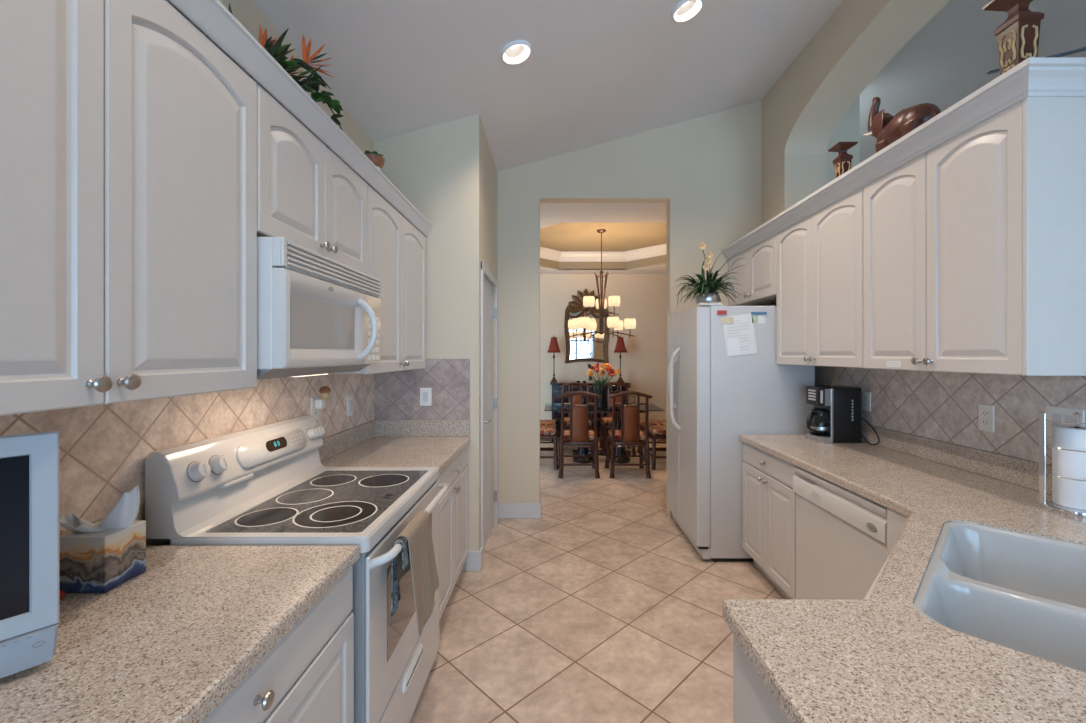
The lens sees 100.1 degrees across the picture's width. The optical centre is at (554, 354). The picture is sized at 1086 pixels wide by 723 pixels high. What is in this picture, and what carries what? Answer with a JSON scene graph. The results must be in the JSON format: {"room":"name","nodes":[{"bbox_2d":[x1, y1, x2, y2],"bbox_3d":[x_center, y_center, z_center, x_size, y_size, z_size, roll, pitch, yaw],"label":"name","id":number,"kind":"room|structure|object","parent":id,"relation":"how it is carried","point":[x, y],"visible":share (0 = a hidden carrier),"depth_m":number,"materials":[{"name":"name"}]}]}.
{"room":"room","nodes":[
{"label":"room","id":0,"kind":"room"},
{"bbox_2d":[139,0,372,545],"bbox_3d":[-1.286,-0.077,0.152,0.100,3.100,5.905,0,0,0],"label":"wall","id":1,"kind":"structure","parent":0,"point":[246,12],"depth_m":1.98,"materials":[{"name":"beige paint"}]},
{"bbox_2d":[0,0,256,415],"bbox_3d":[-1.034,-0.388,0.885,0.387,0.969,0.904,0,0,0],"label":"upper cabinet","id":2,"kind":"object","parent":1,"relation":"attached to","point":[128,135],"visible":0.99,"depth_m":0.91,"materials":[{"name":"white wood"}]},
{"bbox_2d":[169,0,431,236],"bbox_3d":[-0.853,-0.840,1.764,0.039,0.078,2.677,0,0,0],"label":"trim","id":3,"kind":"structure","parent":2,"relation":"attached to","point":[212,17],"depth_m":1.43,"materials":[{"name":"white wood"}]},
{"bbox_2d":[0,374,373,533],"bbox_3d":[-1.232,0.229,1.762,0.008,0.432,2.665,0,0,0],"label":"wall tile","id":4,"kind":"structure","parent":1,"relation":"attached to","point":[104,449],"depth_m":1.36,"materials":[{"name":"beige tile"}]},
{"bbox_2d":[311,396,318,419],"bbox_3d":[-1.223,0.278,2.327,0.008,0.122,0.072,0,0,0],"label":"wall outlet","id":5,"kind":"object","parent":4,"relation":"attached to","point":[314,412],"visible":0.75,"depth_m":2.32,"materials":[{"name":"white plastic"}]},
{"bbox_2d":[315,386,329,408],"bbox_3d":[-1.187,0.220,2.336,0.065,0.116,0.058,0,0,0],"label":"air freshener","id":6,"kind":"object","parent":5,"relation":"attached to","point":[324,391],"visible":1,"depth_m":2.31,"materials":[{"name":"white plastic"}]},
{"bbox_2d":[347,395,352,416],"bbox_3d":[-1.222,0.308,2.728,0.011,0.122,0.072,0,0,0],"label":"light switch","id":7,"kind":"object","parent":4,"relation":"attached to","point":[349,398],"visible":1,"depth_m":2.71,"materials":[{"name":"white plastic"}]},
{"bbox_2d":[251,76,366,273],"bbox_3d":[-1.034,-0.619,1.732,0.387,0.507,0.777,0,0,0],"label":"upper cabinet","id":8,"kind":"object","parent":1,"relation":"attached to","point":[308,196],"visible":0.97,"depth_m":1.59,"materials":[{"name":"white wood"}]},
{"bbox_2d":[228,3,342,130],"bbox_3d":[-0.984,-1.062,1.711,0.244,0.377,0.623,0,0,0],"label":"flower arrangement","id":9,"kind":"object","parent":8,"relation":"on","point":[275,48],"visible":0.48,"depth_m":1.74,"materials":[{"name":"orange plant"}]},
{"bbox_2d":[257,237,380,379],"bbox_3d":[-0.976,-0.135,1.727,0.502,0.429,0.762,0,0,0],"label":"microwave","id":10,"kind":"object","parent":8,"relation":"attached to","point":[318,314],"visible":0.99,"depth_m":1.51,"materials":[{"name":"white plastic"}]},
{"bbox_2d":[257,364,369,379],"bbox_3d":[-1.022,0.060,1.727,0.355,0.032,0.738,0,0,0],"label":"microwave underside","id":11,"kind":"object","parent":10,"relation":"attached to","point":[264,371],"depth_m":1.57,"materials":[{"name":"white metal"}]},
{"bbox_2d":[330,179,425,373],"bbox_3d":[-1.034,-0.390,2.605,0.387,0.965,0.958,0,0,0],"label":"upper cabinet","id":12,"kind":"object","parent":1,"relation":"attached to","point":[396,249],"visible":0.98,"depth_m":2.54,"materials":[{"name":"white wood"}]},
{"bbox_2d":[364,150,384,170],"bbox_3d":[-1.000,-0.985,2.500,0.128,0.223,0.128,0,0,0],"label":"decorative bowl","id":13,"kind":"object","parent":12,"relation":"on","point":[377,159],"visible":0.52,"depth_m":2.46,"materials":[{"name":"brown ceramic"}]},
{"bbox_2d":[373,114,480,569],"bbox_3d":[-0.925,-0.152,3.138,0.821,3.250,0.065,0,0,0],"label":"wall","id":14,"kind":"structure","parent":0,"point":[437,168],"depth_m":3.10,"materials":[{"name":"beige paint"}]},
{"bbox_2d":[374,359,469,419],"bbox_3d":[-0.902,0.237,3.100,0.652,0.416,0.008,0,0,0],"label":"tile","id":15,"kind":"structure","parent":14,"relation":"attached to","point":[396,393],"depth_m":3.10,"materials":[{"name":"beige tile"}]},
{"bbox_2d":[420,388,430,405],"bbox_3d":[-0.876,0.288,3.090,0.078,0.122,0.011,0,0,0],"label":"light switch","id":16,"kind":"object","parent":15,"relation":"attached to","point":[425,393],"visible":1,"depth_m":3.09,"materials":[{"name":"white plastic"}]},
{"bbox_2d":[466,547,482,570],"bbox_3d":[-0.549,1.405,3.127,0.101,0.135,0.077,0,0,0],"label":"baseboard","id":17,"kind":"structure","parent":14,"relation":"attached to","point":[474,561],"depth_m":3.09,"materials":[{"name":"white wood"}]},
{"bbox_2d":[481,121,496,523],"bbox_3d":[-0.557,-0.177,3.635,0.085,3.300,0.930,0,0,0],"label":"wall","id":18,"kind":"structure","parent":0,"point":[488,168],"depth_m":3.60,"materials":[{"name":"beige paint"}]},
{"bbox_2d":[481,261,497,563],"bbox_3d":[-0.506,0.410,3.580,0.017,2.125,0.830,0,0,0],"label":"trim","id":19,"kind":"structure","parent":18,"relation":"attached to","point":[485,270],"depth_m":3.19,"materials":[{"name":"white wood"}]},
{"bbox_2d":[484,276,496,547],"bbox_3d":[-0.515,0.434,3.580,0.099,2.054,0.724,0,0,0],"label":"door","id":20,"kind":"structure","parent":18,"relation":"in","point":[490,403],"depth_m":3.64,"materials":[{"name":"white wood"}]},
{"bbox_2d":[253,0,842,171],"bbox_3d":[0.575,-1.947,0.700,3.950,1.085,7.000,0,0,0],"label":"ceiling","id":21,"kind":"structure","parent":0,"point":[595,72],"depth_m":2.81,"materials":[{"name":"white paint"}]},
{"bbox_2d":[500,40,530,63],"bbox_3d":[-0.219,-1.754,2.590,0.177,0.134,0.182,0,0,0],"label":"recessed light","id":22,"kind":"object","parent":21,"relation":"in","point":[517,51],"visible":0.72,"depth_m":2.63,"materials":[{"name":"white"}]},
{"bbox_2d":[671,0,702,21],"bbox_3d":[0.762,-2.020,2.614,0.177,0.134,0.182,0,0,0],"label":"recessed light","id":23,"kind":"object","parent":21,"relation":"in","point":[684,10],"visible":0.95,"depth_m":2.66,"materials":[{"name":"white"}]},
{"bbox_2d":[410,439,785,722],"bbox_3d":[1.800,1.503,2.650,10.000,0.060,11.100,0,0,0],"label":"floor","id":24,"kind":"structure","parent":0,"point":[599,607],"depth_m":2.58,"materials":[{"name":"tile"}]},
{"bbox_2d":[201,565,353,722],"bbox_3d":[-0.893,1.038,0.892,0.681,0.871,0.878,0,0,0],"label":"base cabinet","id":25,"kind":"object","parent":24,"relation":"on","point":[307,676],"visible":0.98,"depth_m":1.09,"materials":[{"name":"white wood"}]},
{"bbox_2d":[0,506,359,722],"bbox_3d":[-0.903,0.523,0.885,0.661,0.156,0.910,0,0,0],"label":"countertop","id":26,"kind":"structure","parent":25,"relation":"on","point":[170,642],"depth_m":0.91,"materials":[{"name":"stone"}]},
{"bbox_2d":[0,431,58,678],"bbox_3d":[-1.042,0.349,0.680,0.190,0.418,0.392,0,0,19],"label":"television","id":27,"kind":"object","parent":26,"relation":"on","point":[29,463],"visible":1,"depth_m":0.80,"materials":[{"name":"white plastic"}]},
{"bbox_2d":[59,590,64,599],"bbox_3d":[-1.128,0.548,1.035,0.020,0.021,0.020,0,0,0],"label":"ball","id":28,"kind":"object","parent":26,"relation":"on","point":[61,593],"visible":0.44,"depth_m":1.03,"materials":[{"name":"red"}]},
{"bbox_2d":[59,485,145,592],"bbox_3d":[-1.105,0.442,1.118,0.139,0.232,0.113,0,0,-2],"label":"tissue box","id":29,"kind":"object","parent":26,"relation":"on","point":[99,557],"visible":1,"depth_m":1.08,"materials":[{"name":"multicoloured cardboard"}]},
{"bbox_2d":[145,415,448,722],"bbox_3d":[-0.850,0.881,1.773,0.735,1.183,0.850,0,0,0],"label":"range","id":30,"kind":"object","parent":24,"relation":"on","point":[268,484],"visible":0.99,"depth_m":1.56,"materials":[{"name":"white metal"}]},
{"bbox_2d":[170,467,438,552],"bbox_3d":[-0.852,0.565,1.773,0.597,0.046,0.850,0,0,0],"label":"cooktop","id":31,"kind":"object","parent":30,"relation":"in","point":[316,506],"depth_m":1.58,"materials":[{"name":"ceramic"}]},
{"bbox_2d":[391,538,408,617],"bbox_3d":[-0.499,0.717,1.482,0.048,0.246,0.095,0,0,0],"label":"dish towel","id":32,"kind":"object","parent":30,"relation":"hanging from","point":[395,587],"visible":0.87,"depth_m":1.46,"materials":[{"name":"fabric"}]},
{"bbox_2d":[395,510,438,635],"bbox_3d":[-0.483,0.762,1.616,0.094,0.349,0.282,0,0,0],"label":"dish towel","id":33,"kind":"object","parent":30,"relation":"hanging from","point":[422,563],"visible":0.91,"depth_m":1.58,"materials":[{"name":"beige fabric"}]},
{"bbox_2d":[437,445,467,620],"bbox_3d":[-0.893,1.038,2.656,0.681,0.871,0.886,0,0,0],"label":"base cabinet","id":34,"kind":"object","parent":24,"relation":"on","point":[453,507],"visible":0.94,"depth_m":2.61,"materials":[{"name":"white wood"}]},
{"bbox_2d":[318,420,469,473],"bbox_3d":[-0.903,0.523,2.654,0.661,0.156,0.900,0,0,0],"label":"countertop","id":35,"kind":"structure","parent":34,"relation":"on","point":[374,443],"depth_m":2.74,"materials":[{"name":"stone"}]},
{"bbox_2d":[540,420,557,452],"bbox_3d":[-0.221,0.957,6.600,0.554,1.045,0.516,0,0,0],"label":"dining chair","id":36,"kind":"object","parent":24,"relation":"on","point":[542,422],"visible":0.09,"depth_m":6.51,"materials":[{"name":"brown wood"}]},
{"bbox_2d":[540,420,555,426],"bbox_3d":[-0.199,1.010,6.600,0.433,0.074,0.424,0,0,0],"label":"cushion","id":37,"kind":"object","parent":36,"relation":"on","point":[542,422],"depth_m":6.47,"materials":[{"name":"orange fabric"}]},
{"bbox_2d":[540,426,558,469],"bbox_3d":[-0.221,0.957,6.050,0.554,1.045,0.516,0,0,0],"label":"dining chair","id":38,"kind":"object","parent":24,"relation":"on","point":[546,432],"visible":0.31,"depth_m":5.83,"materials":[{"name":"brown wood"}]},
{"bbox_2d":[540,426,555,435],"bbox_3d":[-0.199,1.010,6.050,0.433,0.074,0.424,0,0,0],"label":"cushion","id":39,"kind":"object","parent":38,"relation":"on","point":[544,430],"depth_m":5.85,"materials":[{"name":"fabric"}]},
{"bbox_2d":[559,382,592,449],"bbox_3d":[0.330,0.957,6.911,0.516,1.045,0.554,0,0,0],"label":"dining chair","id":40,"kind":"object","parent":24,"relation":"on","point":[578,399],"visible":0.4,"depth_m":7.14,"materials":[{"name":"brown wood"}]},
{"bbox_2d":[564,417,590,425],"bbox_3d":[0.330,1.010,6.888,0.424,0.074,0.433,0,0,0],"label":"cushion","id":41,"kind":"object","parent":40,"relation":"on","point":[566,419],"depth_m":6.69,"materials":[{"name":"fabric"}]},
{"bbox_2d":[558,391,600,477],"bbox_3d":[0.295,0.957,5.659,0.516,1.045,0.554,0,0,0],"label":"dining chair","id":42,"kind":"object","parent":24,"relation":"on","point":[579,433],"visible":1,"depth_m":5.42,"materials":[{"name":"brown wood"}]},
{"bbox_2d":[564,430,593,440],"bbox_3d":[0.295,1.010,5.681,0.424,0.074,0.433,0,0,0],"label":"cushion","id":43,"kind":"object","parent":42,"relation":"on","point":[566,432],"depth_m":5.47,"materials":[{"name":"fabric"}]},
{"bbox_2d":[550,382,629,441],"bbox_3d":[0.590,0.973,7.730,1.330,1.000,0.435,0,0,0],"label":"sideboard","id":44,"kind":"object","parent":24,"relation":"on","point":[556,390],"visible":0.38,"depth_m":7.53,"materials":[{"name":"black paint"}]},
{"bbox_2d":[547,337,560,382],"bbox_3d":[-0.008,0.072,7.700,0.227,0.800,0.227,0,0,0],"label":"table lamp","id":45,"kind":"object","parent":44,"relation":"on","point":[554,347],"visible":1,"depth_m":7.65,"materials":[{"name":"red fabric"}]},
{"bbox_2d":[614,335,626,382],"bbox_3d":[1.115,0.072,7.700,0.227,0.800,0.227,0,0,0],"label":"table lamp","id":46,"kind":"object","parent":44,"relation":"on","point":[620,348],"visible":0.94,"depth_m":7.65,"materials":[{"name":"red fabric"}]},
{"bbox_2d":[544,403,664,462],"bbox_3d":[0.650,1.097,6.315,1.560,0.752,0.890,0,0,0],"label":"dining table","id":47,"kind":"object","parent":24,"relation":"on","point":[548,406],"visible":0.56,"depth_m":6.22,"materials":[{"name":"clear glass"}]},
{"bbox_2d":[587,362,621,407],"bbox_3d":[0.664,0.410,6.117,0.487,0.620,0.290,0,0,0],"label":"flower vase","id":48,"kind":"object","parent":47,"relation":"on","point":[600,389],"visible":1,"depth_m":6.07,"materials":[{"name":"black plant"}]},
{"bbox_2d":[599,382,635,454],"bbox_3d":[0.945,0.957,6.911,0.516,1.045,0.554,0,0,0],"label":"dining chair","id":49,"kind":"object","parent":24,"relation":"on","point":[605,422],"visible":0.46,"depth_m":7.11,"materials":[{"name":"brown wood"}]},
{"bbox_2d":[602,417,611,425],"bbox_3d":[0.945,1.010,6.888,0.424,0.074,0.433,0,0,0],"label":"cushion","id":50,"kind":"object","parent":49,"relation":"on","point":[606,421],"depth_m":6.72,"materials":[{"name":"fabric"}]},
{"bbox_2d":[605,391,651,477],"bbox_3d":[0.905,0.957,5.659,0.516,1.045,0.554,0,0,0],"label":"dining chair","id":51,"kind":"object","parent":24,"relation":"on","point":[630,433],"visible":1,"depth_m":5.42,"materials":[{"name":"brown wood"}]},
{"bbox_2d":[608,430,644,440],"bbox_3d":[0.905,1.010,5.681,0.424,0.074,0.433,0,0,0],"label":"cushion","id":52,"kind":"object","parent":51,"relation":"on","point":[617,432],"depth_m":5.47,"materials":[{"name":"brown fabric"}]},
{"bbox_2d":[637,420,665,458],"bbox_3d":[1.511,0.957,6.600,0.554,1.045,0.516,0,0,0],"label":"dining chair","id":53,"kind":"object","parent":24,"relation":"on","point":[642,422],"visible":0.16,"depth_m":6.51,"materials":[{"name":"brown wood"}]},
{"bbox_2d":[640,420,665,427],"bbox_3d":[1.488,1.010,6.600,0.433,0.074,0.424,0,0,0],"label":"cushion","id":54,"kind":"object","parent":53,"relation":"on","point":[651,422],"depth_m":6.51,"materials":[{"name":"fabric"}]},
{"bbox_2d":[645,426,665,469],"bbox_3d":[1.511,0.957,6.050,0.554,1.045,0.516,0,0,0],"label":"dining chair","id":55,"kind":"object","parent":24,"relation":"on","point":[655,432],"visible":0.21,"depth_m":5.84,"materials":[{"name":"brown wood"}]},
{"bbox_2d":[649,426,665,435],"bbox_3d":[1.488,1.010,6.050,0.433,0.074,0.424,0,0,0],"label":"cushion","id":56,"kind":"object","parent":55,"relation":"on","point":[653,430],"depth_m":5.90,"materials":[{"name":"fabric"}]},
{"bbox_2d":[667,303,814,561],"bbox_3d":[1.384,0.553,3.636,0.916,1.840,0.847,0,0,0],"label":"refrigerator","id":57,"kind":"object","parent":24,"relation":"on","point":[715,398],"visible":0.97,"depth_m":3.21,"materials":[{"name":"white metal"}]},
{"bbox_2d":[675,242,742,306],"bbox_3d":[1.135,-0.588,3.393,0.520,0.484,0.505,0,0,0],"label":"potted plant","id":58,"kind":"object","parent":57,"relation":"on","point":[708,288],"visible":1,"depth_m":3.34,"materials":[{"name":"green plant"}]},
{"bbox_2d":[717,310,726,314],"bbox_3d":[1.181,-0.296,3.211,0.066,0.030,0.006,0,0,0],"label":"magnet","id":59,"kind":"object","parent":57,"relation":"attached to","point":[719,312],"visible":1,"depth_m":3.21,"materials":[{"name":"red plastic"}]},
{"bbox_2d":[721,317,733,323],"bbox_3d":[1.219,-0.241,3.212,0.092,0.050,0.004,0,0,0],"label":"note card","id":60,"kind":"object","parent":57,"relation":"attached to","point":[724,320],"visible":1,"depth_m":3.21,"materials":[{"name":"beige paper"}]},
{"bbox_2d":[727,338,740,355],"bbox_3d":[1.266,-0.053,3.213,0.095,0.127,0.003,0,0,0],"label":"sheet","id":61,"kind":"object","parent":57,"relation":"attached to","point":[733,344],"visible":1,"depth_m":3.21,"materials":[{"name":"white paper"}]},
{"bbox_2d":[723,313,756,356],"bbox_3d":[1.308,-0.137,3.213,0.248,0.309,0.001,0,0,0],"label":"sheet","id":62,"kind":"object","parent":57,"relation":"attached to","point":[742,328],"visible":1,"depth_m":3.21,"materials":[{"name":"white paper"}]},
{"bbox_2d":[752,315,756,322],"bbox_3d":[1.415,-0.252,3.214,0.038,0.055,0.001,0,0,0],"label":"note card","id":63,"kind":"object","parent":57,"relation":"attached to","point":[754,316],"visible":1,"depth_m":3.21,"materials":[{"name":"green paper"}]},
{"bbox_2d":[751,312,766,314],"bbox_3d":[1.442,-0.291,3.211,0.108,0.018,0.006,0,0,0],"label":"magnet","id":64,"kind":"object","parent":57,"relation":"attached to","point":[752,313],"visible":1,"depth_m":3.21,"materials":[{"name":"blue plastic"}]},
{"bbox_2d":[758,315,764,322],"bbox_3d":[1.463,-0.249,3.214,0.050,0.060,0.001,0,0,0],"label":"note card","id":65,"kind":"object","parent":57,"relation":"attached to","point":[761,318],"visible":1,"depth_m":3.21,"materials":[{"name":"white paper"}]},
{"bbox_2d":[733,635,788,722],"bbox_3d":[0.572,1.038,0.728,0.340,0.871,0.595,0,0,0],"label":"base cabinet","id":66,"kind":"object","parent":24,"relation":"on","point":[753,702],"visible":0.02,"depth_m":0.94,"materials":[{"name":"white wood"}]},
{"bbox_2d":[722,423,1085,722],"bbox_3d":[1.190,0.523,1.770,1.617,0.156,2.840,0,0,0],"label":"countertop","id":67,"kind":"structure","parent":66,"relation":"on","point":[875,659],"depth_m":0.95,"materials":[{"name":"stone"}]},
{"bbox_2d":[806,385,879,444],"bbox_3d":[1.783,0.383,2.906,0.371,0.352,0.311,0,0,0],"label":"coffee maker","id":68,"kind":"object","parent":67,"relation":"on","point":[836,413],"visible":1,"depth_m":2.86,"materials":[{"name":"black plastic"}]},
{"bbox_2d":[913,522,1085,672],"bbox_3d":[1.231,0.663,1.096,0.498,0.196,0.843,0,0,45],"label":"sink","id":69,"kind":"object","parent":67,"relation":"in","point":[1025,593],"visible":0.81,"depth_m":1.17,"materials":[{"name":"ceramic"}]},
{"bbox_2d":[1038,412,1085,517],"bbox_3d":[1.872,0.383,1.630,0.192,0.352,0.192,0,0,0],"label":"paper towel holder","id":70,"kind":"object","parent":67,"relation":"on","point":[1047,503],"visible":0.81,"depth_m":1.65,"materials":[{"name":"silver metal"}]},
{"bbox_2d":[1052,425,1085,509],"bbox_3d":[1.872,0.402,1.630,0.120,0.278,0.120,0,0,0],"label":"paper towel roll","id":71,"kind":"object","parent":70,"relation":"in","point":[1069,493],"visible":0.98,"depth_m":1.61,"materials":[{"name":"white paper"}]},
{"bbox_2d":[742,441,795,598],"bbox_3d":[1.643,1.038,2.847,0.713,0.871,0.704,0,0,0],"label":"base cabinet","id":72,"kind":"object","parent":24,"relation":"on","point":[768,496],"visible":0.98,"depth_m":2.79,"materials":[{"name":"white wood"}]},
{"bbox_2d":[793,465,886,598],"bbox_3d":[1.630,1.039,2.140,0.660,0.868,0.697,0,0,0],"label":"dishwasher","id":73,"kind":"object","parent":24,"relation":"on","point":[841,533],"visible":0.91,"depth_m":2.13,"materials":[{"name":"white plastic"}]},
{"bbox_2d":[864,508,908,598],"bbox_3d":[1.103,1.038,1.400,0.179,0.871,0.973,0,0,39],"label":"base cabinet","id":74,"kind":"object","parent":24,"relation":"on","point":[896,521],"visible":0.02,"depth_m":1.74,"materials":[{"name":"white wood"}]},
{"bbox_2d":[540,274,665,424],"bbox_3d":[-0.200,-0.177,8.020,6.000,3.300,0.100,0,0,0],"label":"wall","id":75,"kind":"structure","parent":0,"point":[642,296],"depth_m":7.97,"materials":[{"name":"beige paint"}]},
{"bbox_2d":[564,289,608,363],"bbox_3d":[0.565,-0.495,7.928,0.788,1.306,0.084,0,0,0],"label":"wall mirror","id":76,"kind":"object","parent":75,"relation":"attached to","point":[579,348],"visible":0.64,"depth_m":7.96,"materials":[{"name":"gold metal"}]},
{"bbox_2d":[540,203,665,273],"bbox_3d":[-0.200,-1.552,6.150,6.000,0.290,3.840,0,0,0],"label":"ceiling","id":77,"kind":"structure","parent":0,"point":[560,236],"depth_m":6.33,"materials":[{"name":"beige paint"}]},
{"bbox_2d":[568,229,635,338],"bbox_3d":[0.642,-0.961,6.220,0.912,1.468,0.898,0,0,0],"label":"chandelier","id":78,"kind":"object","parent":77,"relation":"hanging from","point":[614,323],"visible":1,"depth_m":6.16,"materials":[{"name":"white glass"}]},
{"bbox_2d":[540,243,665,261],"bbox_3d":[0.635,-1.621,6.220,2.728,0.147,2.728,0,0,0],"label":"trim","id":79,"kind":"structure","parent":77,"relation":"attached to","point":[657,250],"depth_m":7.48,"materials":[{"name":"white paint"}]},
{"bbox_2d":[497,95,859,517],"bbox_3d":[0.725,-0.527,4.165,4.050,4.000,0.130,0,0,0],"label":"wall","id":80,"kind":"structure","parent":0,"point":[706,170],"depth_m":4.10,"materials":[{"name":"beige paint"}]},
{"bbox_2d":[498,498,540,517],"bbox_3d":[-0.317,1.405,4.160,0.392,0.135,0.151,0,0,0],"label":"baseboard","id":81,"kind":"structure","parent":80,"relation":"attached to","point":[505,510],"depth_m":4.08,"materials":[{"name":"white wood"}]},
{"bbox_2d":[762,0,949,223],"bbox_3d":[2.033,-1.577,2.200,0.334,1.700,3.800,0,0,0],"label":"wall","id":82,"kind":"structure","parent":0,"point":[803,109],"depth_m":3.35,"materials":[{"name":"beige paint"}]},
{"bbox_2d":[728,234,775,305],"bbox_3d":[1.696,-0.674,3.648,0.336,0.495,0.881,0,0,0],"label":"upper cabinet","id":83,"kind":"object","parent":82,"relation":"attached to","point":[756,277],"visible":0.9,"depth_m":3.58,"materials":[{"name":"white wood"}]},
{"bbox_2d":[721,57,1085,259],"bbox_3d":[1.682,-0.894,2.767,0.364,0.090,2.656,0,0,0],"label":"trim","id":84,"kind":"structure","parent":82,"relation":"attached to","point":[1034,76],"depth_m":1.76,"materials":[{"name":"white wood"}]},
{"bbox_2d":[815,366,1029,460],"bbox_3d":[2.100,0.373,2.200,0.200,2.200,3.800,0,0,0],"label":"wall","id":85,"kind":"structure","parent":0,"point":[824,375],"depth_m":3.36,"materials":[{"name":"grey tile"}]},
{"bbox_2d":[776,187,862,367],"bbox_3d":[1.759,-0.427,2.755,0.462,0.990,0.895,0,0,0],"label":"upper cabinet","id":86,"kind":"object","parent":85,"relation":"attached to","point":[819,257],"visible":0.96,"depth_m":2.65,"materials":[{"name":"white wood"}]},
{"bbox_2d":[828,142,857,178],"bbox_3d":[1.745,-1.093,2.755,0.111,0.340,0.111,0,0,0],"label":"urn","id":87,"kind":"object","parent":86,"relation":"on","point":[842,162],"visible":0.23,"depth_m":2.73,"materials":[{"name":"brown wood"}]},
{"bbox_2d":[836,367,1085,464],"bbox_3d":[1.996,0.224,1.758,0.008,0.442,2.915,0,0,0],"label":"wall tile","id":88,"kind":"structure","parent":85,"relation":"attached to","point":[942,406],"depth_m":2.20,"materials":[{"name":"beige tile"}]},
{"bbox_2d":[862,391,870,410],"bbox_3d":[1.987,0.298,2.900,0.008,0.122,0.075,0,0,0],"label":"wall outlet","id":89,"kind":"object","parent":88,"relation":"attached to","point":[866,396],"visible":1,"depth_m":2.90,"materials":[{"name":"white plastic"}]},
{"bbox_2d":[979,404,994,432],"bbox_3d":[1.987,0.293,2.096,0.008,0.122,0.075,0,0,0],"label":"wall outlet","id":90,"kind":"object","parent":88,"relation":"attached to","point":[986,412],"visible":1,"depth_m":2.09,"materials":[{"name":"white plastic"}]},
{"bbox_2d":[982,411,988,416],"bbox_3d":[1.985,0.272,2.096,0.002,0.028,0.033,0,0,0],"label":"socket","id":91,"kind":"object","parent":90,"relation":"attached to","point":[984,413],"depth_m":2.09,"materials":[{"name":"white plastic"}]},
{"bbox_2d":[982,420,988,425],"bbox_3d":[1.985,0.314,2.096,0.002,0.028,0.033,0,0,0],"label":"socket","id":92,"kind":"object","parent":90,"relation":"attached to","point":[984,422],"depth_m":2.09,"materials":[{"name":"white plastic"}]},
{"bbox_2d":[1046,406,1084,436],"bbox_3d":[1.987,0.268,1.775,0.008,0.122,0.135,0,0,0],"label":"light switch","id":93,"kind":"object","parent":88,"relation":"attached to","point":[1052,412],"visible":0.52,"depth_m":1.78,"materials":[{"name":"white plastic"}]},
{"bbox_2d":[863,97,1085,375],"bbox_3d":[1.760,-0.426,1.900,0.463,0.992,0.804,0,0,0],"label":"upper cabinet","id":94,"kind":"object","parent":85,"relation":"attached to","point":[974,246],"visible":0.95,"depth_m":1.64,"materials":[{"name":"white wood"}]},
{"bbox_2d":[887,361,900,367],"bbox_3d":[1.559,0.044,2.090,0.001,0.030,0.090,0,0,0],"label":"paper label","id":95,"kind":"object","parent":94,"relation":"attached to","point":[889,363],"visible":1,"depth_m":2.09,"materials":[{"name":"grey paper"}]},
{"bbox_2d":[863,97,940,152],"bbox_3d":[1.745,-1.159,2.297,0.191,0.477,0.463,0,0,0],"label":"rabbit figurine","id":96,"kind":"object","parent":94,"relation":"on","point":[887,128],"visible":0.45,"depth_m":2.23,"materials":[{"name":"brown ceramic"}]},
{"bbox_2d":[983,0,1043,74],"bbox_3d":[1.745,-1.140,1.712,0.138,0.435,0.138,0,0,0],"label":"urn","id":97,"kind":"object","parent":94,"relation":"on","point":[1018,36],"visible":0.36,"depth_m":1.69,"materials":[{"name":"brown wood"}]},
{"bbox_2d":[860,0,1085,162],"bbox_3d":[4.650,-2.499,1.900,4.300,0.055,9.400,0,0,0],"label":"wall","id":98,"kind":"structure","parent":0,"point":[951,57],"depth_m":3.75,"materials":[{"name":"paint"}]},
{"bbox_2d":[987,47,1085,74],"bbox_3d":[3.573,-2.153,2.596,1.454,0.636,1.501,0,0,0],"label":"ceiling fan","id":99,"kind":"object","parent":98,"relation":"hanging from","point":[1083,48],"visible":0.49,"depth_m":2.80,"materials":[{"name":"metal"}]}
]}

